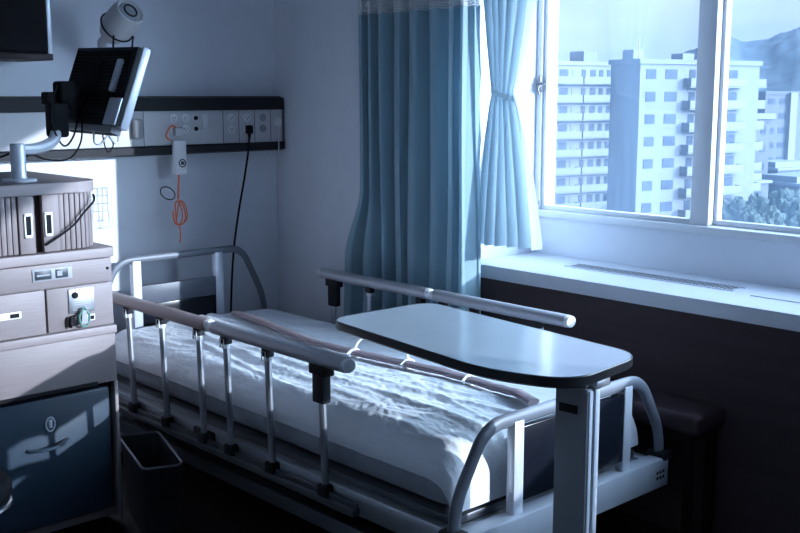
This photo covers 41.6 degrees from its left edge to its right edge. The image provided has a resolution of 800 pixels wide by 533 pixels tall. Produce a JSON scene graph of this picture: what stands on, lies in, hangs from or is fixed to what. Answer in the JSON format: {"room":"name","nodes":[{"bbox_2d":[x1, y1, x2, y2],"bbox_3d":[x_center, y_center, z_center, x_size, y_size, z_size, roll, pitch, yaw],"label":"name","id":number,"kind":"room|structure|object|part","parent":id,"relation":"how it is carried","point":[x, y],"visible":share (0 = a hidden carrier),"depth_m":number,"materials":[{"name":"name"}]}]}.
{"room":"hospital room","nodes":[
{"label":"hospital room","id":0,"kind":"room"},
{"bbox_2d":[0,0,278,419],"bbox_3d":[-2.271,-0.401,4.323,5.420,2.700,0.150,-8,13,-42],"label":"wall","id":1,"kind":"structure","parent":0,"point":[197,47],"depth_m":5.29,"materials":[{"name":"paint"}]},
{"bbox_2d":[0,0,52,61],"bbox_3d":[-1.813,-1.181,4.308,0.665,0.657,0.304,-8,13,-42],"label":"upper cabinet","id":2,"kind":"object","parent":1,"relation":"attached to","point":[25,25],"visible":1,"depth_m":4.38,"materials":[{"name":"silver metal"}]},
{"bbox_3d":[-1.581,-1.230,4.527,0.020,0.630,0.289,-8,13,-42],"label":"panel","id":3,"kind":"part","parent":2,"relation":"part of","materials":[{"name":"silver metal"}]},
{"bbox_2d":[91,187,114,227],"bbox_3d":[-1.408,-0.282,5.001,0.102,0.188,0.062,-8,13,-42],"label":"wire rack","id":4,"kind":"object","parent":1,"relation":"attached to","point":[101,195],"visible":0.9,"depth_m":5.00,"materials":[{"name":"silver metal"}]},
{"bbox_2d":[97,0,143,47],"bbox_3d":[-1.296,-1.038,4.758,0.171,0.317,0.418,-6,11,-34],"label":"reading lamp","id":5,"kind":"object","parent":1,"relation":"attached to","point":[123,18],"visible":0.73,"depth_m":4.62,"materials":[{"name":"beige plastic"}]},
{"bbox_3d":[-1.331,-0.985,4.851,0.110,0.181,0.274,-2,9,-12],"label":"lamp arm","id":6,"kind":"part","parent":5,"relation":"part of","materials":[{"name":"beige plastic"}]},
{"bbox_2d":[0,96,284,161],"bbox_3d":[-1.435,-0.646,4.893,2.166,0.284,0.093,-8,13,-42],"label":"panel","id":7,"kind":"object","parent":1,"relation":"attached to","point":[211,124],"visible":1,"depth_m":5.13,"materials":[{"name":"beige plastic"}]},
{"bbox_2d":[133,119,142,138],"bbox_3d":[-1.243,-0.651,5.000,0.048,0.095,0.032,-8,13,-42],"label":"pad","id":8,"kind":"object","parent":7,"relation":"attached to","point":[137,123],"visible":1,"depth_m":4.99,"materials":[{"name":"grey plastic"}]},
{"bbox_3d":[-1.438,-0.751,4.875,2.160,0.072,0.091,-8,13,-42],"label":"rail","id":9,"kind":"part","parent":7,"relation":"part of","materials":[{"name":"grey plastic"}]},
{"bbox_3d":[-1.437,-0.529,4.910,2.160,0.047,0.093,-8,13,-42],"label":"rail","id":10,"kind":"part","parent":7,"relation":"part of","materials":[{"name":"grey plastic"}]},
{"bbox_2d":[169,114,177,122],"bbox_3d":[-1.104,-0.722,5.141,0.043,0.043,0.004,-8,13,-42],"label":"socket","id":11,"kind":"object","parent":7,"relation":"attached to","point":[173,118],"depth_m":5.14,"materials":[{"name":"white plastic"}]},
{"bbox_2d":[160,125,187,242],"bbox_3d":[-1.111,-0.401,5.157,0.154,0.580,0.044,-8,13,-42],"label":"handset","id":12,"kind":"object","parent":7,"relation":"hanging from","point":[179,156],"visible":1,"depth_m":5.15,"materials":[{"name":"white plastic"}]},
{"bbox_3d":[-1.084,-0.285,5.193,0.073,0.340,0.031,-8,13,-42],"label":"coiled cord","id":13,"kind":"part","parent":12,"relation":"part of","materials":[{"name":"plastic"}]},
{"bbox_2d":[181,114,188,122],"bbox_3d":[-1.056,-0.729,5.184,0.043,0.043,0.004,-8,13,-42],"label":"socket","id":14,"kind":"object","parent":7,"relation":"attached to","point":[184,117],"depth_m":5.18,"materials":[{"name":"white plastic"}]},
{"bbox_2d":[182,125,188,132],"bbox_3d":[-1.056,-0.677,5.192,0.043,0.043,0.004,-8,13,-42],"label":"socket","id":15,"kind":"object","parent":7,"relation":"attached to","point":[186,127],"depth_m":5.19,"materials":[{"name":"white plastic"}]},
{"bbox_2d":[202,114,207,128],"bbox_3d":[-0.975,-0.725,5.262,0.030,0.075,0.005,-8,13,-42],"label":"rocker switch","id":16,"kind":"object","parent":7,"relation":"attached to","point":[204,116],"depth_m":5.26,"materials":[{"name":"white plastic"}]},
{"bbox_2d":[227,114,234,121],"bbox_3d":[-0.859,-0.756,5.363,0.043,0.043,0.004,-8,13,-42],"label":"socket","id":17,"kind":"object","parent":7,"relation":"attached to","point":[230,117],"depth_m":5.36,"materials":[{"name":"white plastic"}]},
{"bbox_2d":[228,125,234,133],"bbox_3d":[-0.859,-0.699,5.373,0.043,0.043,0.004,-8,13,-42],"label":"socket","id":18,"kind":"object","parent":7,"relation":"attached to","point":[231,128],"depth_m":5.37,"materials":[{"name":"white plastic"}]},
{"bbox_2d":[230,125,252,312],"bbox_3d":[-0.825,-0.226,5.439,0.032,0.994,0.199,7,12,37],"label":"power cord","id":19,"kind":"object","parent":7,"relation":"attached to","point":[248,128],"visible":0.94,"depth_m":5.42,"materials":[{"name":"black plastic"}]},
{"bbox_2d":[243,113,250,121],"bbox_3d":[-0.788,-0.766,5.428,0.043,0.043,0.004,-8,13,-42],"label":"socket","id":20,"kind":"object","parent":7,"relation":"attached to","point":[246,116],"depth_m":5.43,"materials":[{"name":"white plastic"}]},
{"bbox_2d":[275,119,281,152],"bbox_3d":[-0.642,-0.689,5.565,0.024,0.177,0.038,-8,13,-42],"label":"cord","id":21,"kind":"object","parent":7,"relation":"attached to","point":[278,122],"visible":1,"depth_m":5.55,"materials":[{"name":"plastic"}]},
{"bbox_3d":[-0.645,-0.764,5.615,0.014,0.260,0.085,-8,13,-42],"label":"plate","id":22,"kind":"part","parent":7,"relation":"part of","materials":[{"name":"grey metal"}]},
{"bbox_2d":[50,429,679,532],"bbox_3d":[-0.003,1.402,2.119,5.420,0.150,6.850,-8,13,-42],"label":"floor","id":23,"kind":"structure","parent":0,"point":[208,503],"depth_m":4.17,"materials":[{"name":"plastic"}]},
{"bbox_2d":[0,469,12,514],"bbox_3d":[-1.390,0.892,3.280,0.415,0.482,0.397,-8,13,-42],"label":"stool","id":24,"kind":"object","parent":23,"relation":"on","point":[6,489],"visible":1,"depth_m":3.23,"materials":[{"name":"black plastic"}]},
{"bbox_2d":[0,171,123,532],"bbox_3d":[-1.509,0.320,4.069,0.565,1.318,0.702,-8,13,-42],"label":"cabinet","id":25,"kind":"object","parent":23,"relation":"on","point":[41,286],"visible":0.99,"depth_m":3.82,"materials":[{"name":"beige wood"}]},
{"bbox_3d":[-1.387,0.178,3.688,0.127,0.025,0.006,-8,13,-42],"label":"handle","id":26,"kind":"part","parent":25,"relation":"part of","materials":[{"name":"white plastic"}]},
{"bbox_3d":[-1.394,-0.137,3.670,0.242,0.206,0.024,-8,13,-42],"label":"tambour door","id":27,"kind":"part","parent":25,"relation":"part of","materials":[{"name":"brown wood"}]},
{"bbox_3d":[-1.383,0.177,3.709,0.274,0.159,0.020,-8,13,-42],"label":"drawer","id":28,"kind":"part","parent":25,"relation":"part of","materials":[{"name":"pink wood"}]},
{"bbox_3d":[-1.313,-0.143,3.725,0.030,0.087,0.008,-8,13,-42],"label":"handle","id":29,"kind":"part","parent":25,"relation":"part of","materials":[{"name":"white plastic"}]},
{"bbox_3d":[-1.258,-0.151,3.775,0.030,0.087,0.008,-8,13,-42],"label":"handle","id":30,"kind":"part","parent":25,"relation":"part of","materials":[{"name":"white plastic"}]},
{"bbox_3d":[-1.250,0.028,3.792,0.150,0.044,0.004,-8,13,-42],"label":"label plate","id":31,"kind":"part","parent":25,"relation":"part of","materials":[{"name":"grey plastic"}]},
{"bbox_3d":[-1.286,0.036,3.777,0.539,0.086,0.020,-8,13,-42],"label":"fascia panel","id":32,"kind":"part","parent":25,"relation":"part of","materials":[{"name":"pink wood"}]},
{"bbox_2d":[0,384,113,532],"bbox_3d":[-1.484,0.691,4.104,0.488,0.490,0.673,-8,13,-42],"label":"mini fridge","id":33,"kind":"object","parent":25,"relation":"in","point":[55,449],"visible":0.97,"depth_m":3.90,"materials":[{"name":"teal metal"}]},
{"bbox_3d":[-1.281,0.659,3.861,0.165,0.026,0.053,-8,13,-42],"label":"handle","id":34,"kind":"part","parent":33,"relation":"part of","materials":[{"name":"grey plastic"}]},
{"bbox_2d":[0,333,116,404],"bbox_3d":[-1.285,0.373,3.831,0.545,0.190,0.023,-8,13,-42],"label":"drawer","id":35,"kind":"object","parent":25,"relation":"on","point":[44,367],"depth_m":3.84,"materials":[{"name":"beige plastic"}]},
{"bbox_3d":[-1.244,-0.189,3.987,0.163,0.206,0.434,-2,9,-10],"label":"tambour door","id":36,"kind":"part","parent":25,"relation":"part of","materials":[{"name":"brown wood"}]},
{"bbox_2d":[45,194,94,245],"bbox_3d":[-1.192,-0.170,3.828,0.030,0.173,0.216,7,12,38],"label":"lead","id":37,"kind":"object","parent":25,"relation":"hanging from","point":[93,195],"visible":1,"depth_m":3.83,"materials":[{"name":"black plastic"}]},
{"bbox_2d":[0,47,150,182],"bbox_3d":[-1.312,-0.588,3.997,0.585,0.498,0.467,-8,13,-42],"label":"television","id":38,"kind":"object","parent":25,"relation":"on","point":[100,94],"visible":1,"depth_m":3.98,"materials":[{"name":"grey plastic"}]},
{"bbox_3d":[-1.381,-0.376,3.814,0.124,0.137,0.124,-8,13,-42],"label":"arm post","id":39,"kind":"part","parent":38,"relation":"part of","materials":[{"name":"silver metal"}]},
{"bbox_3d":[-1.330,-0.471,3.892,0.056,0.110,0.241,4,10,25],"label":"arm","id":40,"kind":"part","parent":38,"relation":"part of","materials":[{"name":"silver metal"}]},
{"bbox_3d":[-1.254,-0.700,4.147,0.109,0.228,0.210,-8,13,-42],"label":"mount plate","id":41,"kind":"part","parent":38,"relation":"part of","materials":[{"name":"black plastic"}]},
{"bbox_3d":[-1.080,-0.584,3.960,0.046,0.102,0.086,-8,13,-42],"label":"corner plate","id":42,"kind":"part","parent":38,"relation":"part of","materials":[{"name":"silver metal"}]},
{"bbox_3d":[-1.182,0.148,3.892,0.257,0.159,0.020,-8,13,-42],"label":"drawer","id":43,"kind":"part","parent":25,"relation":"part of","materials":[{"name":"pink wood"}]},
{"bbox_2d":[68,306,90,327],"bbox_3d":[-1.178,0.188,3.868,0.084,0.080,0.023,-8,13,-42],"label":"key","id":44,"kind":"object","parent":25,"relation":"hanging from","point":[71,321],"visible":1,"depth_m":3.87,"materials":[{"name":"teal plastic"}]},
{"bbox_3d":[-1.173,0.124,3.880,0.100,0.089,0.005,-8,13,-42],"label":"lock plate","id":45,"kind":"part","parent":25,"relation":"part of","materials":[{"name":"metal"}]},
{"bbox_2d":[72,299,91,310],"bbox_3d":[-1.171,0.142,3.880,0.080,0.034,0.001,-8,13,-42],"label":"label","id":46,"kind":"object","parent":25,"relation":"attached to","point":[77,304],"depth_m":3.88,"materials":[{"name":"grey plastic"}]},
{"bbox_2d":[120,431,182,532],"bbox_3d":[-0.963,0.851,4.081,0.166,0.305,0.438,-4,10,-25],"label":"waste bin","id":47,"kind":"object","parent":23,"relation":"on","point":[152,467],"visible":0.98,"depth_m":3.95,"materials":[{"name":"plastic"}]},
{"bbox_2d":[110,245,672,532],"bbox_3d":[-0.247,0.515,4.248,1.106,0.914,2.404,-8,13,-42],"label":"hospital bed","id":48,"kind":"object","parent":23,"relation":"on","point":[352,483],"visible":0.7,"depth_m":3.69,"materials":[{"name":"metal"}]},
{"bbox_3d":[-1.126,0.405,4.426,0.037,0.426,0.024,-8,13,-42],"label":"post","id":49,"kind":"part","parent":48,"relation":"part of","materials":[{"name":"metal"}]},
{"bbox_2d":[128,402,140,412],"bbox_3d":[-1.122,0.594,4.462,0.040,0.040,0.048,-8,13,-42],"label":"socket","id":50,"kind":"object","parent":48,"relation":"attached to","point":[134,407],"depth_m":4.44,"materials":[{"name":"grey plastic"}]},
{"bbox_3d":[-1.221,0.149,4.888,0.044,0.352,0.032,-8,13,-42],"label":"post","id":51,"kind":"part","parent":48,"relation":"part of","materials":[{"name":"silver metal"}]},
{"bbox_3d":[-0.988,0.171,4.228,0.062,0.050,0.816,-8,13,-42],"label":"rail","id":52,"kind":"part","parent":48,"relation":"part of","materials":[{"name":"grey metal"}]},
{"bbox_3d":[-0.943,0.437,4.230,0.037,0.426,0.024,-8,13,-42],"label":"post","id":53,"kind":"part","parent":48,"relation":"part of","materials":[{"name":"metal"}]},
{"bbox_2d":[161,416,173,427],"bbox_3d":[-0.939,0.626,4.265,0.040,0.040,0.048,-8,13,-42],"label":"socket","id":54,"kind":"object","parent":48,"relation":"attached to","point":[166,421],"depth_m":4.25,"materials":[{"name":"grey plastic"}]},
{"bbox_3d":[-1.058,0.208,5.050,0.425,0.103,0.024,-8,13,-42],"label":"headboard","id":55,"kind":"part","parent":48,"relation":"part of","materials":[{"name":"plastic"}]},
{"bbox_3d":[-1.039,0.121,5.053,0.979,0.397,0.021,-8,13,-42],"label":"loop rail","id":56,"kind":"part","parent":48,"relation":"part of","materials":[{"name":"metal"}]},
{"bbox_3d":[-0.757,0.469,4.030,0.037,0.426,0.024,-8,13,-42],"label":"post","id":57,"kind":"part","parent":48,"relation":"part of","materials":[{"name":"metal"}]},
{"bbox_2d":[197,432,207,443],"bbox_3d":[-0.753,0.659,4.066,0.040,0.040,0.048,-8,13,-42],"label":"socket","id":58,"kind":"object","parent":48,"relation":"attached to","point":[202,436],"depth_m":4.05,"materials":[{"name":"grey plastic"}]},
{"bbox_3d":[-0.894,0.100,5.185,0.044,0.352,0.032,-8,13,-42],"label":"post","id":59,"kind":"part","parent":48,"relation":"part of","materials":[{"name":"silver metal"}]},
{"bbox_3d":[-0.632,0.491,3.896,0.037,0.426,0.024,-8,13,-42],"label":"post","id":60,"kind":"part","parent":48,"relation":"part of","materials":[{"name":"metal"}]},
{"bbox_2d":[224,443,237,455],"bbox_3d":[-0.628,0.681,3.931,0.040,0.040,0.048,-8,13,-42],"label":"socket","id":61,"kind":"object","parent":48,"relation":"attached to","point":[230,449],"depth_m":3.91,"materials":[{"name":"grey plastic"}]},
{"bbox_3d":[-0.269,0.715,4.305,0.930,0.161,1.950,-8,13,-42],"label":"frame","id":62,"kind":"part","parent":48,"relation":"part of","materials":[{"name":"grey metal"}]},
{"bbox_3d":[-0.456,0.522,3.707,0.037,0.426,0.024,-8,13,-42],"label":"post","id":63,"kind":"part","parent":48,"relation":"part of","materials":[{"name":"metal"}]},
{"bbox_2d":[265,460,279,474],"bbox_3d":[-0.452,0.712,3.742,0.040,0.040,0.048,-8,13,-42],"label":"socket","id":64,"kind":"object","parent":48,"relation":"attached to","point":[272,467],"depth_m":3.73,"materials":[{"name":"grey plastic"}]},
{"bbox_3d":[-0.425,0.270,3.623,0.062,0.050,0.751,-8,13,-42],"label":"rail","id":65,"kind":"part","parent":48,"relation":"part of","materials":[{"name":"grey metal"}]},
{"bbox_3d":[-0.249,0.489,4.246,0.916,0.168,2.160,-8,13,-42],"label":"mattress","id":66,"kind":"part","parent":48,"relation":"part of","materials":[{"name":"white fabric"}]},
{"bbox_3d":[-0.253,0.558,3.489,0.037,0.426,0.024,-8,13,-42],"label":"post","id":67,"kind":"part","parent":48,"relation":"part of","materials":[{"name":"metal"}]},
{"bbox_2d":[317,483,332,497],"bbox_3d":[-0.248,0.747,3.524,0.040,0.040,0.048,-8,13,-42],"label":"socket","id":68,"kind":"object","parent":48,"relation":"attached to","point":[324,490],"depth_m":3.51,"materials":[{"name":"grey plastic"}]},
{"bbox_3d":[-0.319,0.301,5.065,0.037,0.426,0.024,-8,13,-42],"label":"post","id":69,"kind":"part","parent":48,"relation":"part of","materials":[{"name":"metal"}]},
{"bbox_3d":[-0.143,0.332,4.876,0.037,0.426,0.024,-8,13,-42],"label":"post","id":70,"kind":"part","parent":48,"relation":"part of","materials":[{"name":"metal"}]},
{"bbox_3d":[-0.123,0.074,4.822,0.062,0.050,0.731,-8,13,-42],"label":"rail","id":71,"kind":"part","parent":48,"relation":"part of","materials":[{"name":"grey metal"}]},
{"bbox_2d":[115,309,637,511],"bbox_3d":[-0.252,0.450,4.235,0.955,0.218,2.222,-8,13,-42],"label":"mattress","id":72,"kind":"object","parent":48,"relation":"on","point":[427,425],"visible":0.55,"depth_m":3.71,"materials":[{"name":"white fabric"}]},
{"bbox_2d":[230,310,538,405],"bbox_3d":[-0.170,0.321,4.228,0.150,0.101,1.906,-8,13,-42],"label":"strap","id":73,"kind":"object","parent":72,"relation":"on","point":[525,397],"visible":0.9,"depth_m":4.05,"materials":[{"name":"plastic"}]},
{"bbox_3d":[-0.252,0.635,4.274,0.994,0.080,2.280,-8,13,-42],"label":"bed frame","id":74,"kind":"part","parent":48,"relation":"part of","materials":[{"name":"metal"}]},
{"bbox_3d":[0.398,0.166,4.262,0.062,0.050,0.711,-8,13,-42],"label":"rail","id":75,"kind":"part","parent":48,"relation":"part of","materials":[{"name":"grey metal"}]},
{"bbox_3d":[0.352,0.614,3.222,0.044,0.301,0.032,-8,13,-42],"label":"post","id":76,"kind":"part","parent":48,"relation":"part of","materials":[{"name":"silver metal"}]},
{"bbox_3d":[0.540,0.582,3.392,1.096,0.352,0.028,-8,13,-42],"label":"loop rail","id":77,"kind":"part","parent":48,"relation":"part of","materials":[{"name":"metal"}]},
{"bbox_3d":[0.558,0.575,3.408,0.540,0.237,0.024,-8,13,-42],"label":"footboard","id":78,"kind":"part","parent":48,"relation":"part of","materials":[{"name":"plastic"}]},
{"bbox_3d":[0.764,0.552,3.596,0.044,0.301,0.032,-8,13,-42],"label":"post","id":79,"kind":"part","parent":48,"relation":"part of","materials":[{"name":"silver metal"}]},
{"bbox_2d":[335,303,632,532],"bbox_3d":[0.183,0.672,3.331,0.714,0.901,1.044,-8,13,-42],"label":"table","id":80,"kind":"object","parent":23,"relation":"on","point":[464,341],"visible":1,"depth_m":3.03,"materials":[{"name":"laminate"}]},
{"bbox_3d":[0.484,0.406,2.978,0.070,0.060,0.053,8,12,41],"label":"height lever","id":81,"kind":"part","parent":80,"relation":"part of","materials":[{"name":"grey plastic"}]},
{"bbox_2d":[610,380,724,532],"bbox_3d":[0.757,0.721,4.168,0.197,0.535,1.040,-8,13,-42],"label":"bench","id":82,"kind":"object","parent":23,"relation":"on","point":[688,421],"visible":0.41,"depth_m":3.79,"materials":[{"name":"brown leather"}]},
{"bbox_3d":[0.757,0.494,4.131,0.197,0.075,1.040,-8,13,-42],"label":"seat","id":83,"kind":"part","parent":82,"relation":"part of","materials":[{"name":"brown leather"}]},
{"bbox_3d":[0.758,0.544,4.140,0.170,0.032,1.000,-8,13,-42],"label":"seat frame","id":84,"kind":"part","parent":82,"relation":"part of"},
{"bbox_3d":[1.032,0.837,3.782,0.030,0.430,0.030,-8,13,-42],"label":"leg","id":85,"kind":"part","parent":82,"relation":"part of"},
{"bbox_3d":[1.135,0.822,3.876,0.030,0.430,0.030,-8,13,-42],"label":"leg","id":86,"kind":"part","parent":82,"relation":"part of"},
{"bbox_2d":[273,0,799,532],"bbox_3d":[1.771,-0.267,3.499,0.600,2.700,6.550,-8,13,-42],"label":"wall","id":87,"kind":"structure","parent":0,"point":[316,42],"depth_m":4.34,"materials":[{"name":"paint"}]},
{"bbox_2d":[480,0,541,249],"bbox_3d":[0.606,-0.759,4.301,0.089,1.424,0.810,-8,13,-42],"label":"window curtain","id":88,"kind":"object","parent":87,"relation":"hanging from","point":[510,217],"visible":0.98,"depth_m":4.48,"materials":[{"name":"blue fabric"}]},
{"bbox_2d":[481,0,799,331],"bbox_3d":[2.086,-0.489,3.082,0.564,1.567,4.670,-8,13,-42],"label":"window","id":89,"kind":"structure","parent":87,"relation":"attached to","point":[746,302],"depth_m":4.29,"materials":[{"name":"metal"}]},
{"bbox_3d":[0.976,-0.848,4.553,0.036,1.273,0.885,-8,13,-42],"label":"sash","id":90,"kind":"part","parent":89,"relation":"part of","materials":[{"name":"white metal"}]},
{"bbox_3d":[2.046,0.261,3.167,0.454,0.059,4.670,-8,13,-42],"label":"sill","id":91,"kind":"part","parent":89,"relation":"part of","materials":[{"name":"laminate"}]},
{"bbox_2d":[572,264,737,289],"bbox_3d":[1.024,0.040,4.327,0.090,0.003,0.770,-8,13,-42],"label":"vent grille","id":92,"kind":"object","parent":89,"relation":"attached to","point":[641,275],"depth_m":4.29,"materials":[{"name":"black plastic"}]},
{"bbox_3d":[2.248,-0.628,3.210,0.125,1.335,4.670,-8,13,-42],"label":"frame","id":93,"kind":"part","parent":89,"relation":"part of","materials":[{"name":"white metal"}]},
{"bbox_3d":[2.552,-0.582,2.922,0.036,1.273,3.740,-8,13,-42],"label":"sash","id":94,"kind":"part","parent":89,"relation":"part of","materials":[{"name":"white metal"}]},
{"bbox_3d":[1.488,0.123,3.815,0.140,0.004,0.400,-8,13,-42],"label":"service lid","id":95,"kind":"part","parent":89,"relation":"part of","materials":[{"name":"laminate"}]},
{"bbox_3d":[-0.003,-1.411,1.659,5.420,0.150,6.850,-8,12,-42],"label":"ceiling","id":96,"kind":"structure","parent":0,"visible":0},
{"bbox_2d":[344,0,481,315],"bbox_3d":[-0.138,-0.701,4.919,0.130,2.300,1.700,-8,13,-42],"label":"curtain","id":97,"kind":"object","parent":96,"relation":"hanging from","point":[417,220],"visible":0.8,"depth_m":4.68,"materials":[{"name":"blue fabric"}]},
{"label":"outside","id":98,"kind":"structure","parent":0,"visible":0},
{"bbox_2d":[684,27,799,90],"bbox_3d":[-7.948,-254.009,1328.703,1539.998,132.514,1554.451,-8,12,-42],"label":"hill","id":99,"kind":"structure","parent":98,"point":[779,54],"depth_m":1106.67,"materials":[{"name":"blue"}]},
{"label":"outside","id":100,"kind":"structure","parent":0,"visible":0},
{"bbox_3d":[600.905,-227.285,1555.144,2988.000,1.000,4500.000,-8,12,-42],"label":"ground","id":101,"kind":"structure","parent":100,"visible":0},
{"bbox_2d":[554,51,610,209],"bbox_3d":[31.190,-18.512,172.117,27.940,32.400,15.095,-8,12,-42],"label":"apartment block","id":102,"kind":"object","parent":101,"relation":"on","point":[583,82],"visible":0.39,"depth_m":164.39,"materials":[{"name":"concrete"}]},
{"bbox_2d":[607,38,766,217],"bbox_3d":[38.040,-13.330,139.736,23.921,32.600,10.705,-8,12,-42],"label":"apartment tower","id":103,"kind":"structure","parent":101,"relation":"on","point":[652,101],"depth_m":134.11,"materials":[{"name":"concrete"}]},
{"bbox_2d":[721,196,754,220],"bbox_3d":[32.091,1.282,101.136,4.692,16.203,4.666,-8,12,-42],"label":"tree","id":104,"kind":"object","parent":101,"relation":"on","point":[729,210],"visible":0.29,"depth_m":99.10,"materials":[{"name":"green plant"}]},
{"bbox_2d":[732,211,766,223],"bbox_3d":[25.186,4.570,77.288,2.859,17.393,2.705,-8,13,-42],"label":"tree","id":105,"kind":"object","parent":101,"relation":"on","point":[749,216],"visible":0.25,"depth_m":75.56,"materials":[{"name":"green plant"}]},
{"bbox_2d":[745,193,768,206],"bbox_3d":[46.828,-3.289,138.950,4.818,13.049,4.519,-8,12,-42],"label":"tree","id":106,"kind":"object","parent":101,"relation":"on","point":[753,200],"visible":0.18,"depth_m":137.29,"materials":[{"name":"green plant"}]},
{"bbox_2d":[753,173,772,198],"bbox_3d":[52.447,-7.917,165.742,9.324,13.540,9.324,-8,12,-42],"label":"house","id":107,"kind":"structure","parent":101,"relation":"on","point":[757,176],"depth_m":163.31,"materials":[{"name":"concrete"}]},
{"bbox_2d":[754,113,775,173],"bbox_3d":[58.288,-14.998,181.318,8.005,22.500,10.046,-8,12,-42],"label":"apartment building","id":108,"kind":"structure","parent":101,"relation":"on","point":[762,156],"depth_m":177.49,"materials":[{"name":"concrete"}]},
{"bbox_2d":[751,201,785,225],"bbox_3d":[31.174,2.625,91.169,3.806,16.762,3.552,-8,12,-42],"label":"tree","id":109,"kind":"object","parent":101,"relation":"on","point":[772,215],"visible":0.2,"depth_m":89.07,"materials":[{"name":"green plant"}]},
{"bbox_2d":[757,91,799,160],"bbox_3d":[78.603,-24.252,226.228,18.845,26.300,15.822,-8,12,-42],"label":"office block","id":110,"kind":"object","parent":101,"relation":"on","point":[784,141],"visible":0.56,"depth_m":218.64,"materials":[{"name":"concrete"}]},
{"bbox_2d":[762,172,799,198],"bbox_3d":[65.577,-8.710,172.771,14.642,12.840,12.375,-8,12,-42],"label":"house","id":111,"kind":"structure","parent":101,"relation":"on","point":[791,180],"depth_m":168.87,"materials":[{"name":"concrete"}]},
{"bbox_2d":[767,187,799,209],"bbox_3d":[46.110,-2.114,126.005,5.536,14.897,5.172,-8,12,-42],"label":"tree","id":112,"kind":"object","parent":101,"relation":"on","point":[778,197],"visible":0.27,"depth_m":124.24,"materials":[{"name":"green plant"}]},
{"bbox_2d":[768,159,799,173],"bbox_3d":[70.048,-12.946,196.659,11.495,13.507,10.740,-8,12,-42],"label":"house","id":113,"kind":"structure","parent":101,"relation":"on","point":[777,165],"depth_m":192.10,"materials":[{"name":"concrete"}]},
{"bbox_2d":[779,198,799,226],"bbox_3d":[37.196,1.587,99.096,4.591,16.258,4.790,-8,12,-42],"label":"tree","id":114,"kind":"object","parent":101,"relation":"on","point":[791,210],"visible":0.34,"depth_m":97.16,"materials":[{"name":"green plant"}]}
]}

